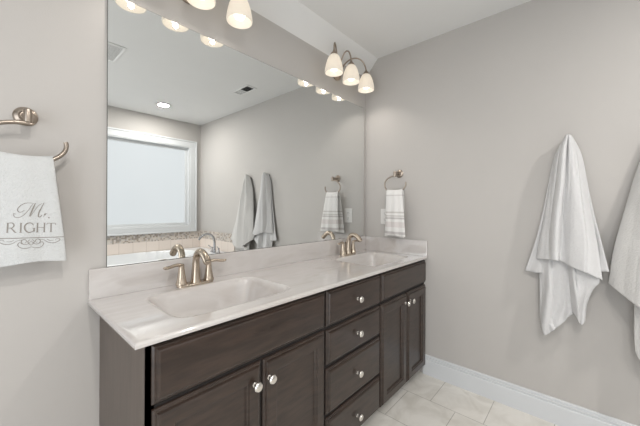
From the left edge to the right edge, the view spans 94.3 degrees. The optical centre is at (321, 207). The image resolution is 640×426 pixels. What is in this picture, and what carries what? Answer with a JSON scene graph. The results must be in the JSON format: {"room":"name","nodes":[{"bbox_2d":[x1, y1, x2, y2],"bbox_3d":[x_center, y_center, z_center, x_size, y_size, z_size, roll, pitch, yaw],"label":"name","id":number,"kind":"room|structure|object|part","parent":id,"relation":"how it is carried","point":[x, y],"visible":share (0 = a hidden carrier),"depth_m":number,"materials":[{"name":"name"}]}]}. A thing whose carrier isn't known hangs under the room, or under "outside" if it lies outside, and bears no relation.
{"room":"bathroom","nodes":[
{"label":"bathroom","id":0,"kind":"room"},
{"bbox_2d":[0,0,365,425],"bbox_3d":[-0.813,-0.066,1.282,0.120,2.544,3.676,0,0,42],"label":"wall","id":1,"kind":"structure","parent":0,"point":[53,53],"depth_m":1.07,"materials":[{"name":"paint"}]},
{"bbox_2d":[0,152,65,266],"bbox_3d":[-0.946,0.003,0.948,0.063,0.354,0.196,0,0,42],"label":"hand towel","id":2,"kind":"object","parent":1,"relation":"attached to","point":[31,225],"visible":1,"depth_m":0.94,"materials":[{"name":"white fabric"}]},
{"bbox_2d":[0,107,68,160],"bbox_3d":[-0.963,-0.238,0.967,0.072,0.195,0.210,0,0,42],"label":"towel ring","id":3,"kind":"object","parent":1,"relation":"attached to","point":[25,116],"visible":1,"depth_m":0.97,"materials":[{"name":"silver metal"}]},
{"bbox_3d":[-0.981,-0.305,0.984,0.023,0.062,0.062,0,0,42],"label":"wall plate","id":4,"kind":"part","parent":3,"relation":"part of","materials":[{"name":"silver metal"}]},
{"bbox_3d":[-0.958,-0.295,0.965,0.062,0.044,0.028,0,0,42],"label":"post","id":5,"kind":"part","parent":3,"relation":"part of","materials":[{"name":"silver metal"}]},
{"bbox_2d":[183,0,252,28],"bbox_3d":[-0.556,-1.027,1.323,0.201,0.242,0.512,0,0,42],"label":"vanity light","id":6,"kind":"object","parent":1,"relation":"attached to","point":[239,16],"visible":1,"depth_m":1.40,"materials":[{"name":"glass"}]},
{"bbox_3d":[-0.527,-0.965,1.297,0.124,0.119,0.124,0,0,42],"label":"lamp shade","id":7,"kind":"part","parent":6,"relation":"part of","materials":[{"name":"white glass"}]},
{"bbox_3d":[-0.398,-0.965,1.442,0.124,0.119,0.124,0,0,42],"label":"lamp shade","id":8,"kind":"part","parent":6,"relation":"part of","materials":[{"name":"white glass"}]},
{"bbox_3d":[-0.398,-0.956,1.442,0.055,0.082,0.055,0,0,42],"label":"bulb","id":9,"kind":"part","parent":6,"relation":"part of","materials":[{"name":"white glass"}]},
{"bbox_2d":[88,236,365,299],"bbox_3d":[-0.247,0.291,1.815,0.019,0.115,1.882,0,0,42],"label":"backsplash","id":10,"kind":"structure","parent":1,"relation":"attached to","point":[103,282],"depth_m":1.42,"materials":[{"name":"stone"}]},
{"bbox_2d":[106,0,363,266],"bbox_3d":[-0.242,-0.303,1.826,0.009,1.071,1.791,0,0,42],"label":"wall mirror","id":11,"kind":"object","parent":1,"relation":"attached to","point":[213,147],"visible":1,"depth_m":1.49,"materials":[{"name":"clear glass"}]},
{"bbox_2d":[325,42,373,92],"bbox_3d":[0.184,-1.024,2.155,0.201,0.242,0.512,0,0,42],"label":"vanity light","id":12,"kind":"object","parent":1,"relation":"attached to","point":[333,68],"visible":1,"depth_m":2.09,"materials":[{"name":"glass"}]},
{"bbox_3d":[0.084,-0.963,1.985,0.124,0.119,0.124,0,0,42],"label":"lamp shade","id":13,"kind":"part","parent":12,"relation":"part of","materials":[{"name":"white glass"}]},
{"bbox_3d":[0.172,-1.074,2.166,0.120,0.144,0.010,0,0,42],"label":"arm","id":14,"kind":"part","parent":12,"relation":"part of","materials":[{"name":"metal"}]},
{"bbox_3d":[0.213,-0.963,2.130,0.124,0.119,0.124,0,0,42],"label":"lamp shade","id":15,"kind":"part","parent":12,"relation":"part of","materials":[{"name":"white glass"}]},
{"bbox_3d":[0.240,-1.071,2.245,0.222,0.141,0.013,0,0,-17],"label":"arm","id":16,"kind":"part","parent":12,"relation":"part of","materials":[{"name":"metal"}]},
{"bbox_3d":[0.342,-0.962,2.275,0.124,0.119,0.124,0,0,42],"label":"lamp shade","id":17,"kind":"part","parent":12,"relation":"part of","materials":[{"name":"white glass"}]},
{"bbox_2d":[247,0,530,74],"bbox_3d":[0.345,-1.153,0.257,3.205,0.358,3.676,0,0,42],"label":"ceiling","id":18,"kind":"structure","parent":0,"point":[370,30],"depth_m":1.91,"materials":[{"name":"paint"}]},
{"bbox_2d":[385,189,404,237],"bbox_3d":[0.557,0.042,2.258,0.064,0.368,0.224,0,0,-37],"label":"hand towel","id":19,"kind":"object","parent":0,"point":[394,223],"visible":1,"depth_m":2.23,"materials":[{"name":"fabric"}]},
{"bbox_2d":[361,371,557,425],"bbox_3d":[0.333,1.262,0.259,3.205,0.100,3.676,0,0,42],"label":"floor","id":20,"kind":"structure","parent":0,"point":[423,400],"depth_m":1.78,"materials":[{"name":"tile"}]},
{"bbox_2d":[99,260,425,425],"bbox_3d":[-0.033,0.787,1.647,0.564,0.845,1.846,0,0,42],"label":"vanity cabinet","id":21,"kind":"object","parent":20,"relation":"on","point":[335,356],"visible":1,"depth_m":1.16,"materials":[{"name":"brown laminate"}]},
{"bbox_3d":[-0.660,0.784,0.981,0.513,0.845,0.018,0,0,42],"label":"panel","id":22,"kind":"part","parent":21,"relation":"part of","materials":[{"name":"brown laminate"}]},
{"bbox_3d":[-0.341,0.851,0.939,0.020,0.596,0.359,0,0,42],"label":"door","id":23,"kind":"part","parent":21,"relation":"part of","materials":[{"name":"brown wood"}]},
{"bbox_3d":[-0.223,0.457,1.069,0.020,0.163,0.711,0,0,42],"label":"false drawer","id":24,"kind":"part","parent":21,"relation":"part of","materials":[{"name":"brown wood"}]},
{"bbox_2d":[87,236,427,349],"bbox_3d":[-0.052,0.361,1.640,0.544,0.254,1.885,0,0,42],"label":"countertop","id":25,"kind":"structure","parent":21,"relation":"on","point":[143,303],"depth_m":1.33,"materials":[{"name":"stone"}]},
{"bbox_2d":[163,248,225,287],"bbox_3d":[-0.536,0.262,1.316,0.153,0.168,0.289,0,0,42],"label":"bathroom faucet","id":26,"kind":"object","parent":25,"relation":"on","point":[181,282],"visible":1,"depth_m":1.32,"materials":[{"name":"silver metal"}]},
{"bbox_3d":[-0.631,0.251,1.269,0.020,0.023,0.092,0,0,32],"label":"lever","id":27,"kind":"part","parent":26,"relation":"part of","materials":[{"name":"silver metal"}]},
{"bbox_3d":[-0.614,0.290,1.301,0.047,0.093,0.047,0,0,42],"label":"handle","id":28,"kind":"part","parent":26,"relation":"part of","materials":[{"name":"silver metal"}]},
{"bbox_3d":[-0.573,0.341,1.348,0.054,0.011,0.164,0,0,42],"label":"plate","id":29,"kind":"part","parent":26,"relation":"part of","materials":[{"name":"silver metal"}]},
{"bbox_3d":[-0.535,0.257,1.315,0.150,0.158,0.046,0,0,42],"label":"spout","id":30,"kind":"part","parent":26,"relation":"part of","materials":[{"name":"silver metal"}]},
{"bbox_3d":[-0.530,0.291,1.395,0.047,0.093,0.047,0,0,42],"label":"handle","id":31,"kind":"part","parent":26,"relation":"part of","materials":[{"name":"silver metal"}]},
{"bbox_3d":[-0.500,0.252,1.416,0.092,0.023,0.020,0,0,-38],"label":"lever","id":32,"kind":"part","parent":26,"relation":"part of","materials":[{"name":"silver metal"}]},
{"bbox_2d":[337,233,362,255],"bbox_3d":[0.235,0.265,2.183,0.153,0.168,0.289,0,0,42],"label":"bathroom faucet","id":33,"kind":"object","parent":25,"relation":"on","point":[347,248],"visible":1,"depth_m":2.19,"materials":[{"name":"silver metal"}]},
{"bbox_3d":[0.157,0.293,2.168,0.047,0.093,0.047,0,0,42],"label":"handle","id":34,"kind":"part","parent":33,"relation":"part of","materials":[{"name":"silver metal"}]},
{"bbox_3d":[0.240,0.293,2.262,0.047,0.093,0.047,0,0,42],"label":"handle","id":35,"kind":"part","parent":33,"relation":"part of","materials":[{"name":"silver metal"}]},
{"bbox_3d":[0.236,0.260,2.182,0.150,0.158,0.046,0,0,42],"label":"spout","id":36,"kind":"part","parent":33,"relation":"part of","materials":[{"name":"silver metal"}]},
{"bbox_3d":[-0.223,0.621,1.031,0.031,0.033,0.033,0,0,42],"label":"knob","id":37,"kind":"part","parent":21,"relation":"part of","materials":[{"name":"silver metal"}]},
{"bbox_3d":[-0.181,0.621,1.079,0.031,0.033,0.033,0,0,42],"label":"knob","id":38,"kind":"part","parent":21,"relation":"part of","materials":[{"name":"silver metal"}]},
{"bbox_3d":[-0.101,0.851,1.209,0.020,0.596,0.339,0,0,42],"label":"door","id":39,"kind":"part","parent":21,"relation":"part of","materials":[{"name":"brown wood"}]},
{"bbox_3d":[0.175,1.052,1.520,0.020,0.184,0.465,0,0,42],"label":"drawer","id":40,"kind":"part","parent":21,"relation":"part of","materials":[{"name":"brown wood"}]},
{"bbox_3d":[0.176,0.839,1.520,0.020,0.208,0.465,0,0,42],"label":"drawer","id":41,"kind":"part","parent":21,"relation":"part of","materials":[{"name":"brown wood"}]},
{"bbox_3d":[0.177,0.638,1.520,0.020,0.160,0.465,0,0,42],"label":"drawer","id":42,"kind":"part","parent":21,"relation":"part of","materials":[{"name":"brown wood"}]},
{"bbox_3d":[0.178,0.461,1.520,0.020,0.163,0.465,0,0,42],"label":"drawer","id":43,"kind":"part","parent":21,"relation":"part of","materials":[{"name":"brown wood"}]},
{"bbox_3d":[0.194,1.058,1.503,0.031,0.033,0.033,0,0,42],"label":"knob","id":44,"kind":"part","parent":21,"relation":"part of","materials":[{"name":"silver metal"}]},
{"bbox_3d":[0.195,0.840,1.503,0.031,0.033,0.033,0,0,42],"label":"knob","id":45,"kind":"part","parent":21,"relation":"part of","materials":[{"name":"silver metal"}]},
{"bbox_3d":[0.196,0.636,1.503,0.031,0.033,0.033,0,0,42],"label":"knob","id":46,"kind":"part","parent":21,"relation":"part of","materials":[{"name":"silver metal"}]},
{"bbox_3d":[0.197,0.463,1.503,0.031,0.033,0.033,0,0,42],"label":"knob","id":47,"kind":"part","parent":21,"relation":"part of","materials":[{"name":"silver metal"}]},
{"bbox_3d":[0.448,0.855,1.826,0.020,0.592,0.322,0,0,42],"label":"door","id":48,"kind":"part","parent":21,"relation":"part of","materials":[{"name":"brown wood"}]},
{"bbox_3d":[0.552,0.462,1.940,0.020,0.158,0.630,0,0,42],"label":"false drawer","id":49,"kind":"part","parent":21,"relation":"part of","materials":[{"name":"brown wood"}]},
{"bbox_3d":[0.661,0.856,2.066,0.020,0.592,0.296,0,0,42],"label":"door","id":50,"kind":"part","parent":21,"relation":"part of","materials":[{"name":"brown wood"}]},
{"bbox_2d":[365,0,639,425],"bbox_3d":[1.566,-0.055,1.547,3.085,2.544,0.120,0,0,42],"label":"wall","id":51,"kind":"structure","parent":0,"point":[475,117],"depth_m":1.82,"materials":[{"name":"paint"}]},
{"bbox_2d":[381,209,385,223],"bbox_3d":[0.515,0.069,2.393,0.084,0.124,0.009,0,0,42],"label":"electrical outlet","id":52,"kind":"object","parent":51,"relation":"attached to","point":[383,211],"visible":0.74,"depth_m":2.40,"materials":[{"name":"white plastic"}]},
{"bbox_2d":[384,170,405,189],"bbox_3d":[0.580,-0.204,2.281,0.187,0.186,0.090,0,0,42],"label":"towel ring","id":53,"kind":"object","parent":51,"relation":"attached to","point":[399,173],"visible":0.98,"depth_m":2.29,"materials":[{"name":"silver metal"}]},
{"bbox_3d":[0.603,-0.266,2.306,0.062,0.062,0.023,0,0,42],"label":"wall plate","id":54,"kind":"part","parent":53,"relation":"part of","materials":[{"name":"silver metal"}]},
{"bbox_2d":[423,354,636,425],"bbox_3d":[1.322,1.145,1.668,1.540,0.141,0.016,0,0,42],"label":"baseboard","id":55,"kind":"structure","parent":51,"relation":"attached to","point":[553,410],"depth_m":1.79,"materials":[{"name":"paint"}]},
{"bbox_3d":[1.346,-0.357,1.624,0.044,0.049,0.055,0,0,42],"label":"robe hook","id":56,"kind":"object","parent":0,"visible":0},
{"bbox_2d":[525,134,608,334],"bbox_3d":[1.308,0.155,1.601,0.153,1.096,0.352,0,0,-30],"label":"bath towel","id":57,"kind":"object","parent":56,"relation":"hanging from","point":[568,255],"visible":1,"depth_m":1.57,"materials":[{"name":"white fabric"}]},
{"bbox_3d":[1.615,-0.353,1.385,0.044,0.049,0.055,0,0,42],"label":"robe hook","id":58,"kind":"object","parent":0,"visible":0},
{"bbox_2d":[608,162,639,359],"bbox_3d":[1.631,0.173,1.288,0.550,1.134,0.156,0,0,42],"label":"bath towel","id":59,"kind":"object","parent":58,"relation":"hanging from","point":[624,276],"visible":1,"depth_m":1.41,"materials":[{"name":"white fabric"}]}
]}

